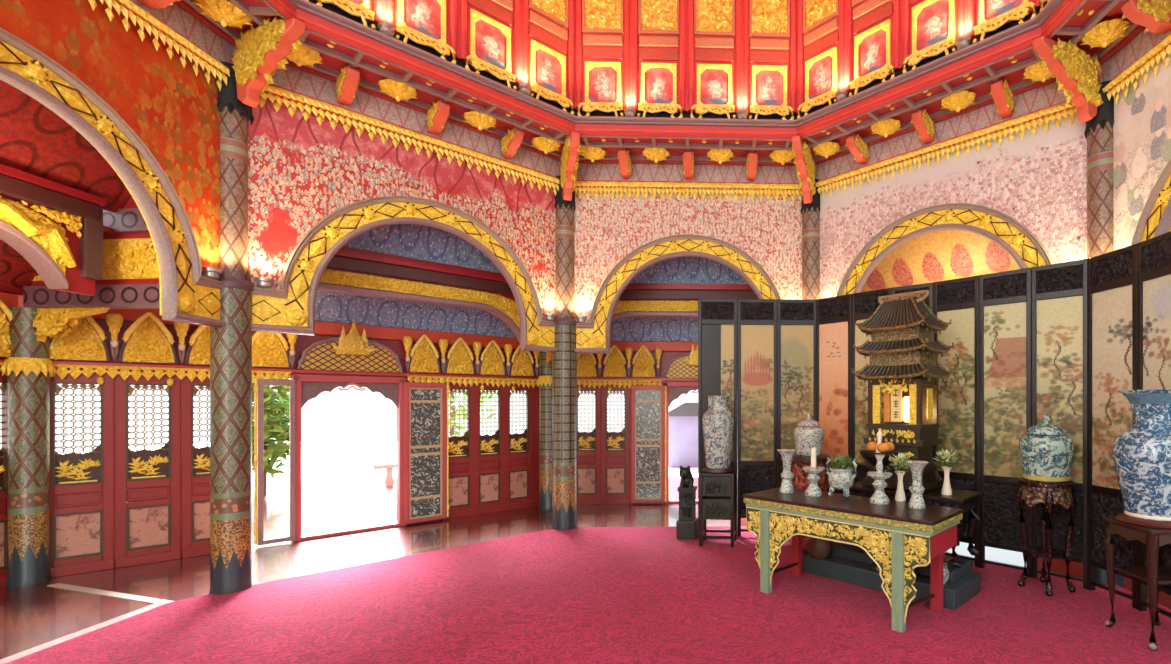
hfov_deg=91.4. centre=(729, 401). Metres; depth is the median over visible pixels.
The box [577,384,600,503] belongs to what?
door
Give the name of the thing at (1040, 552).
shelf
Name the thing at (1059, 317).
painting
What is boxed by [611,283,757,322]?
beam
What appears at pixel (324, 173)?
wall
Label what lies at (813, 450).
candle
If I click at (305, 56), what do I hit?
lotus
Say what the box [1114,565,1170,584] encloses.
shelf
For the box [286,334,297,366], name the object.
pendant
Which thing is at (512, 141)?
bracket
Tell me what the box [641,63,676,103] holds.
painting
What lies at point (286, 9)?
crown molding
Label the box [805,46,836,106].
painting
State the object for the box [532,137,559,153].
lotus
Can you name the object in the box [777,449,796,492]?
vase
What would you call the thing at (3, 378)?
window
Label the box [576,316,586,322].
uplight
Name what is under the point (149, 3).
bracket
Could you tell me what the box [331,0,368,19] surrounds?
painting
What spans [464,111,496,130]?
lotus
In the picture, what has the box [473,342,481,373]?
pendant
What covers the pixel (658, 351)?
pendant
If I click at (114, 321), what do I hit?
pendant
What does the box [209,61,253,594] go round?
column
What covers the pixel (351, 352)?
panel
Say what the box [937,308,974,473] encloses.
painting
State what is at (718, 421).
vase
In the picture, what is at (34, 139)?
ceiling
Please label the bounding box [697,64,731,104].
painting
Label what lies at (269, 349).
gable
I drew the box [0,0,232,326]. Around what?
wall
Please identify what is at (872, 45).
painting
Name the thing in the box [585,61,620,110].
painting
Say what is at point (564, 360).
column
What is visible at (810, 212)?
column
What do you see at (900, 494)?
flower vase
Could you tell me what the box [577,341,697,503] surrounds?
wall
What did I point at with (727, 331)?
painting
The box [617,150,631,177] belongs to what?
bracket
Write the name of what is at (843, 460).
greenery
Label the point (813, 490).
candlestick
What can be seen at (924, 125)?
bracket
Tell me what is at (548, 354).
beam
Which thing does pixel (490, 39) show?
painting
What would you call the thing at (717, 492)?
stand
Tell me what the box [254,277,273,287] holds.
uplight
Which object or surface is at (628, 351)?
pendant
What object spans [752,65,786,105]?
painting
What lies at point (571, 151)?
bracket
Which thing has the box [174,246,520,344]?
beam
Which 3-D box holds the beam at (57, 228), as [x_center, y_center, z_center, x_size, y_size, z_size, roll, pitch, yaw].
[-5.821,-1.740,3.468,0.240,1.520,3.360,0,0,-2]
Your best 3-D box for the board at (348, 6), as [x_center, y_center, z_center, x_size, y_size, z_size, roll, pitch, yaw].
[-3.376,-3.666,5.429,0.040,0.216,1.325,0,0,43]
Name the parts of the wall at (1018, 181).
moulding, moulding, red moulding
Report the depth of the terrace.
18.35 m
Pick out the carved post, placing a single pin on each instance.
(687, 522)
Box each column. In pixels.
[1,307,55,586]
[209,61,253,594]
[537,351,551,509]
[552,175,576,529]
[801,179,820,298]
[1084,80,1123,585]
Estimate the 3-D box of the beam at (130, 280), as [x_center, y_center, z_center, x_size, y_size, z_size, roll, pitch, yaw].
[-5.974,-1.600,5.424,2.076,2.400,0.173,0,0,5]
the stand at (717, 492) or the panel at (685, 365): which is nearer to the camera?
the stand at (717, 492)
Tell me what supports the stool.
on the carpet
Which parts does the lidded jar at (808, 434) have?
lid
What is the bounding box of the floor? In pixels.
[0,477,1170,663]
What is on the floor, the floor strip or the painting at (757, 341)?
the floor strip
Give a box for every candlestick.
[802,447,824,496]
[867,454,892,504]
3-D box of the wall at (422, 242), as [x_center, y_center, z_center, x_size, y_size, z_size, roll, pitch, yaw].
[-4.294,-1.930,7.253,1.667,1.740,5.121,0,0,43]
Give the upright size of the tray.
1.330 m
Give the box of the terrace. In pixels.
[153,441,697,484]
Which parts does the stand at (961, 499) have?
leg, leg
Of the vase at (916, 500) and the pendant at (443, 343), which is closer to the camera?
the vase at (916, 500)
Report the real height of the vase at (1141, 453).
1.005 m
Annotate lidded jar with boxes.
[793,413,823,455]
[1019,412,1074,482]
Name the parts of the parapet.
rail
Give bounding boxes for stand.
[699,470,736,546]
[849,481,983,565]
[1017,477,1076,596]
[1104,517,1170,650]
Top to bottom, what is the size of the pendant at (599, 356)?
0.510 m
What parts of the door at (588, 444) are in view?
painted panel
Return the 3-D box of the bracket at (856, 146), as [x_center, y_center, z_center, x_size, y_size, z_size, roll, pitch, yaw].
[1.671,-3.291,7.191,0.152,0.287,0.436,0,0,43]
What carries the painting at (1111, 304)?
attached to the folding screen
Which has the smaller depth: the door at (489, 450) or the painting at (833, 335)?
the painting at (833, 335)
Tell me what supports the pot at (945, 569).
on the carpet
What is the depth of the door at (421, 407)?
7.52 m
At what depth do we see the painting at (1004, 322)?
5.78 m
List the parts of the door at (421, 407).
hinge rod, frame, glass pane, frame, frame, lacquer panel, hinge rod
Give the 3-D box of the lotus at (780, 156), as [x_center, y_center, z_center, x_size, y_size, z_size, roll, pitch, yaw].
[0.734,-3.350,7.626,0.368,0.180,0.368,0,0,20]
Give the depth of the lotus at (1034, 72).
5.62 m
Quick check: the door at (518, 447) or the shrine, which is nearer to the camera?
the shrine
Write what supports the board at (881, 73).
attached to the wall at (840, 42)
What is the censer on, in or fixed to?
on the altar table
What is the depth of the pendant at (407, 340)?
7.94 m
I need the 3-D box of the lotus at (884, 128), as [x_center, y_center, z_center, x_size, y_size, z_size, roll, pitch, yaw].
[1.931,-3.350,6.829,0.368,0.180,0.368,0,0,20]
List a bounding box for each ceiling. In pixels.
[0,80,131,294]
[610,257,747,340]
[861,230,1019,291]
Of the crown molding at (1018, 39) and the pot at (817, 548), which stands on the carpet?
the pot at (817, 548)
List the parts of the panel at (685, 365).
diaper panel, crown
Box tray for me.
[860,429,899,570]
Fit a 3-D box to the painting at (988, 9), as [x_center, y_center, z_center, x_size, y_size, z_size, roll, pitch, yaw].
[2.699,-4.022,5.445,0.450,0.595,0.040,0,0,43]
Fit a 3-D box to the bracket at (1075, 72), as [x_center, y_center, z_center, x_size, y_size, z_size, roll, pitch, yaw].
[3.270,-3.121,5.334,0.873,0.714,0.193,0,0,-25]
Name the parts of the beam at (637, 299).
grey moulding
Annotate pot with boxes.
[807,537,832,558]
[943,554,952,583]
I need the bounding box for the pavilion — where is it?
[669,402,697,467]
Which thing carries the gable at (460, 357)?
attached to the wall at (391, 337)
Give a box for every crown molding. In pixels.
[262,0,301,20]
[296,0,575,134]
[575,116,796,140]
[795,18,1040,139]
[1035,0,1086,38]
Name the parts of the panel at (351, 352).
diaper panel, crown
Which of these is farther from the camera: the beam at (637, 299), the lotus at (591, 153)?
the beam at (637, 299)
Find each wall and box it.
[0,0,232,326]
[0,292,17,375]
[18,295,538,567]
[233,46,561,351]
[308,0,574,112]
[315,224,515,337]
[574,0,799,119]
[574,163,802,353]
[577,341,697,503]
[797,0,1044,116]
[815,65,1101,298]
[1102,28,1170,250]
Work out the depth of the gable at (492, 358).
8.88 m
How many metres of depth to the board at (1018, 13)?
5.52 m
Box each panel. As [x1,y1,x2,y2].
[297,319,402,372]
[664,344,697,377]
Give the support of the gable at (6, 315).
attached to the wall at (10, 300)
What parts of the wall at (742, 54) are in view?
scroll rail, brown rail, scroll rail, brown rail, scroll rail, brown rail, scroll rail, brown rail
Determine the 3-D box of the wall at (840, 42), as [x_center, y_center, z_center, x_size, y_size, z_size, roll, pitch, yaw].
[1.959,-5.030,6.213,2.978,2.940,0.204,0,0,43]
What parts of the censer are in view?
handle, handle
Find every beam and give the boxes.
[0,164,104,295]
[23,196,159,342]
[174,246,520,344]
[546,352,551,362]
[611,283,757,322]
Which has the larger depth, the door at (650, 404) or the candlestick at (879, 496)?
the door at (650, 404)
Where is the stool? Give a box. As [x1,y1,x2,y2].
[790,453,830,555]
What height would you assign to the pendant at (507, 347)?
0.510 m
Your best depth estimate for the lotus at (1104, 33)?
5.03 m
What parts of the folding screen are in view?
frame, frame, frame, frame, frame, frame, frame, frame, frame, frame, frame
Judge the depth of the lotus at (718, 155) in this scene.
7.52 m
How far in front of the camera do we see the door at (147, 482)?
6.15 m
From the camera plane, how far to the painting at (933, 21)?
5.93 m
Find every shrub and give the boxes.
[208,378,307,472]
[449,390,497,436]
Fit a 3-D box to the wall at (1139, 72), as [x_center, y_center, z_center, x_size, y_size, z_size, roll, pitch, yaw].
[3.867,-2.069,3.807,0.320,2.782,3.523,0,0,-2]
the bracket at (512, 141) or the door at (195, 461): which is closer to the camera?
the door at (195, 461)
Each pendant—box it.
[106,313,122,361]
[174,322,188,363]
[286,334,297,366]
[403,336,412,371]
[439,339,447,372]
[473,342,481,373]
[504,344,511,375]
[533,351,538,374]
[597,353,602,375]
[625,348,632,374]
[655,348,661,376]
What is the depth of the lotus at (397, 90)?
5.94 m
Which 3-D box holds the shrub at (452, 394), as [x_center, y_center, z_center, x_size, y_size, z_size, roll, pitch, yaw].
[-8.610,-0.260,16.816,2.977,4.375,3.055,0,0,-2]
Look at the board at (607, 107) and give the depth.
6.99 m
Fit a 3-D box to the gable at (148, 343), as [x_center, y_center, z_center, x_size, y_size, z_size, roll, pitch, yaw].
[-6.402,-0.706,6.100,0.071,0.569,0.461,0,0,43]
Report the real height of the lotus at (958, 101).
0.180 m
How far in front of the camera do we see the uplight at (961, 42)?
5.57 m
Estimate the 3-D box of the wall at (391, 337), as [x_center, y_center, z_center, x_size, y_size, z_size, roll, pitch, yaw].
[-5.163,0.225,7.618,0.197,3.150,5.764,0,0,43]
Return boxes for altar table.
[743,487,963,632]
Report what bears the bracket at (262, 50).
attached to the column at (230, 344)
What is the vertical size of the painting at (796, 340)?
1.820 m
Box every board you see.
[307,0,455,63]
[465,55,573,114]
[577,102,682,117]
[690,104,793,119]
[797,65,894,117]
[902,2,1036,73]
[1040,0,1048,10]
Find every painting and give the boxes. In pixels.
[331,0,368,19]
[398,0,445,47]
[470,9,510,72]
[531,40,565,101]
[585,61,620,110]
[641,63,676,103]
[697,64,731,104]
[721,325,733,460]
[741,325,773,460]
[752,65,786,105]
[781,325,812,459]
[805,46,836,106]
[819,321,847,461]
[855,19,890,80]
[855,319,885,464]
[912,0,954,59]
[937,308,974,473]
[979,0,1028,23]
[984,302,1025,477]
[1037,295,1082,482]
[1092,285,1131,488]
[1143,274,1170,389]
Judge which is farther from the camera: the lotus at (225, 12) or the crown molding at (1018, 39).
the crown molding at (1018, 39)
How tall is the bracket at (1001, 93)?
0.287 m
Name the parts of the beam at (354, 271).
grey moulding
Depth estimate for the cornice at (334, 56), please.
6.23 m
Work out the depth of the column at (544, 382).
9.22 m
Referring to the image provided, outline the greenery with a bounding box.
[827,454,854,468]
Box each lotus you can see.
[193,0,251,28]
[286,45,322,66]
[378,79,416,101]
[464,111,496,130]
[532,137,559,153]
[580,147,606,161]
[642,148,669,162]
[707,149,733,163]
[769,150,793,164]
[813,142,840,157]
[871,119,900,137]
[941,91,974,111]
[1023,61,1052,81]
[1081,19,1129,48]
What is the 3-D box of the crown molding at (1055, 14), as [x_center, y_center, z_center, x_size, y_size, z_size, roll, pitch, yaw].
[3.059,-3.478,3.777,0.330,0.195,3.024,0,0,-2]
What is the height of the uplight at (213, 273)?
0.090 m
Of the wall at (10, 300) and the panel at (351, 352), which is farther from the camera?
the panel at (351, 352)
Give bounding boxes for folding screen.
[698,231,1170,617]
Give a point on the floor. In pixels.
(31, 616)
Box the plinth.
[802,541,980,609]
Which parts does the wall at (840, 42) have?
scroll rail, brown rail, brown rail, scroll rail, scroll rail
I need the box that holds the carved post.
[676,466,697,538]
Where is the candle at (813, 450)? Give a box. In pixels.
[811,447,815,466]
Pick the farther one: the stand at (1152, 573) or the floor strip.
the floor strip
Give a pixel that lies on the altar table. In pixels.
(899, 538)
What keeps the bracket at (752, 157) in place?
attached to the wall at (624, 227)
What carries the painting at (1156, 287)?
attached to the folding screen
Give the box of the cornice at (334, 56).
[175,0,1145,165]
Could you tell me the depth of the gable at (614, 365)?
9.64 m
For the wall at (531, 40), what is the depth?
6.35 m
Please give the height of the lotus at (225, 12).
0.180 m
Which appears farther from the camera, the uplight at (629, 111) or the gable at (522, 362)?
the gable at (522, 362)
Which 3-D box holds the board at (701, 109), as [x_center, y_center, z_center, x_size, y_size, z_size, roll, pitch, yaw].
[0.165,-3.666,7.048,1.325,0.216,0.040,0,0,-2]
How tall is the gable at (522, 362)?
0.569 m
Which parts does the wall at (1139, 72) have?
red moulding, moulding, moulding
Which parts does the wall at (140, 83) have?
red moulding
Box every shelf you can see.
[1024,547,1069,559]
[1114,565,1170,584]
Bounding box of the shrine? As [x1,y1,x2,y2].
[852,290,954,491]
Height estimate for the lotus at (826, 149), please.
0.180 m
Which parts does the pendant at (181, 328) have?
bulb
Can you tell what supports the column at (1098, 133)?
on the floor
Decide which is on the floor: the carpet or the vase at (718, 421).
the carpet
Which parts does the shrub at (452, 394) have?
stem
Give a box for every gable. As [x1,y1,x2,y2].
[0,300,12,356]
[49,316,110,360]
[118,312,178,362]
[185,325,209,364]
[252,331,291,366]
[408,334,440,372]
[444,337,475,373]
[478,340,506,374]
[509,345,534,375]
[577,353,598,376]
[601,345,627,376]
[630,345,656,376]
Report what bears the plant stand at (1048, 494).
on the carpet
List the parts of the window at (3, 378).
painted panel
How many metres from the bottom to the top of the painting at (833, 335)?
1.820 m
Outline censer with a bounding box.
[826,454,856,497]
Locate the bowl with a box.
[828,467,853,489]
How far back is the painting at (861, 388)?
6.88 m
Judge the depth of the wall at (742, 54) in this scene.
7.08 m
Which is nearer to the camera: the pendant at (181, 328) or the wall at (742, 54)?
the pendant at (181, 328)
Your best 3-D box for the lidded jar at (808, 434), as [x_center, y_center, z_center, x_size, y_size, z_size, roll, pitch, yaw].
[0.942,0.380,6.563,0.364,0.504,0.364,0,0,-2]
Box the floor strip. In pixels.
[47,583,173,602]
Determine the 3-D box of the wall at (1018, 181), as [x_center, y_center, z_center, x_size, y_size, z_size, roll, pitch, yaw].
[2.501,-2.069,6.795,3.523,2.782,0.320,0,0,43]
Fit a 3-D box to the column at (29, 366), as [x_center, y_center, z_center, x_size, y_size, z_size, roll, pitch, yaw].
[-6.964,0.440,5.498,0.340,2.720,0.340,0,0,-2]
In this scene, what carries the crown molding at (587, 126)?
attached to the wall at (742, 54)
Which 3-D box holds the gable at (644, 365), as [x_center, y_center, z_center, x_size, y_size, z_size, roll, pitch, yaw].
[-1.501,-0.706,9.662,0.461,0.569,0.071,0,0,-2]
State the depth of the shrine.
5.61 m
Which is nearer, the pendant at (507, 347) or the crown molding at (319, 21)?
the crown molding at (319, 21)
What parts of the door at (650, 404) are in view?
frame, lacquer panel, hinge rod, frame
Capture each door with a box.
[253,374,448,545]
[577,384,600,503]
[601,384,629,503]
[632,382,697,503]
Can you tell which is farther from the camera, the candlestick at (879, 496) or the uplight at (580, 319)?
the uplight at (580, 319)
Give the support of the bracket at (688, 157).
attached to the wall at (624, 227)
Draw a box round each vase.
[702,396,733,473]
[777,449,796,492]
[883,452,910,501]
[905,461,928,508]
[933,449,960,494]
[1113,390,1170,529]
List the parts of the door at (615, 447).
painted panel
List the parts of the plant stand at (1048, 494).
leg, leg, leg, leg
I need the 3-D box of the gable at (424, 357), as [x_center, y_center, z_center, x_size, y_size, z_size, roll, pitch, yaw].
[-4.495,-0.706,8.150,0.071,0.569,0.461,0,0,43]
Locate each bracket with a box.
[138,0,180,7]
[230,16,305,107]
[335,66,359,105]
[426,101,449,134]
[500,129,523,158]
[560,132,581,200]
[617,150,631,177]
[683,151,693,178]
[746,152,757,179]
[792,136,815,203]
[845,133,869,163]
[911,109,935,142]
[990,79,1014,117]
[1033,36,1102,122]
[1121,0,1170,33]
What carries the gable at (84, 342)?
attached to the wall at (391, 337)
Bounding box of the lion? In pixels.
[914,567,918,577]
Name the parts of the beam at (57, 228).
grey moulding, dark post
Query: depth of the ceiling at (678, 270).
8.85 m
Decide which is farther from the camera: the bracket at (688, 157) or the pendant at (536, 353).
the pendant at (536, 353)
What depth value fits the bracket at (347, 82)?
5.69 m
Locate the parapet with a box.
[372,463,396,485]
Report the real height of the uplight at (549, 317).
0.090 m
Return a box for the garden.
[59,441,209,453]
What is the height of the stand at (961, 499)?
0.622 m
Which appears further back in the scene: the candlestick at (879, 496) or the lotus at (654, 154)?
the lotus at (654, 154)
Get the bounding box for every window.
[0,371,6,586]
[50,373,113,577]
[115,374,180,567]
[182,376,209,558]
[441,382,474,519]
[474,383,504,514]
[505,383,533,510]
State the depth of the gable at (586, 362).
9.62 m
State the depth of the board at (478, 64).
6.34 m
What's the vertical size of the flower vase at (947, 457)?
0.451 m
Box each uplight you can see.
[202,267,221,279]
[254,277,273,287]
[378,21,394,36]
[518,83,531,95]
[544,314,554,320]
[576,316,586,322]
[624,107,635,116]
[737,109,747,118]
[835,90,847,101]
[955,35,970,49]
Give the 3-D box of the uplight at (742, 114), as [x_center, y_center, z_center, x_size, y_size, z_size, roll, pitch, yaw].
[0.166,-3.622,7.016,0.150,0.090,0.148,0,0,-2]
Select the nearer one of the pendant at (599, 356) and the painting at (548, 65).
the painting at (548, 65)
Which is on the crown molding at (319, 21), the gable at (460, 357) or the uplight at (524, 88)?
the uplight at (524, 88)
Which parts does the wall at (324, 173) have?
moulding, moulding, red moulding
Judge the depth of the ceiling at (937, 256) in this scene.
7.60 m
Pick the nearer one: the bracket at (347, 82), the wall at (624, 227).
the bracket at (347, 82)
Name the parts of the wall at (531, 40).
scroll rail, brown rail, scroll rail, brown rail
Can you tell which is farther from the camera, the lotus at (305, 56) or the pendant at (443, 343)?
the pendant at (443, 343)
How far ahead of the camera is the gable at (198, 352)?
6.39 m
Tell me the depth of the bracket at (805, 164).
7.43 m
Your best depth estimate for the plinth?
5.28 m
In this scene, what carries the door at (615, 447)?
in the wall at (670, 350)
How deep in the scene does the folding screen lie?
5.82 m
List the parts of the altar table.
leg, leg, green rail, leg, leg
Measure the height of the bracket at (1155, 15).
0.287 m
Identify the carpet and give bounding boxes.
[5,526,1170,663]
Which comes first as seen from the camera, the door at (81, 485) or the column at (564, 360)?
the door at (81, 485)
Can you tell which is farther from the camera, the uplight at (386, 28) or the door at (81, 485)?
the door at (81, 485)
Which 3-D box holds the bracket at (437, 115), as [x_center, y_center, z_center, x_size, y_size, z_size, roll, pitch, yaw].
[-3.364,-3.291,6.391,0.437,0.287,0.152,0,0,43]
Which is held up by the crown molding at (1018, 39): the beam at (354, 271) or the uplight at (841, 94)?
the uplight at (841, 94)
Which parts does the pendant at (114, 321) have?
bulb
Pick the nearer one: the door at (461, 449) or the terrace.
the door at (461, 449)
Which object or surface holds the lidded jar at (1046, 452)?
on the plant stand at (1048, 494)
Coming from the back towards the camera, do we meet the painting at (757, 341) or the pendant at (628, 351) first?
the pendant at (628, 351)
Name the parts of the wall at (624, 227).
moulding, moulding, red moulding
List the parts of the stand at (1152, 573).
leg, leg, leg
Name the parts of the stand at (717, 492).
leg, leg, panel, panel, leg, leg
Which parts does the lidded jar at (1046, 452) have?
lid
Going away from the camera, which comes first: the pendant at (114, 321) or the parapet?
the pendant at (114, 321)

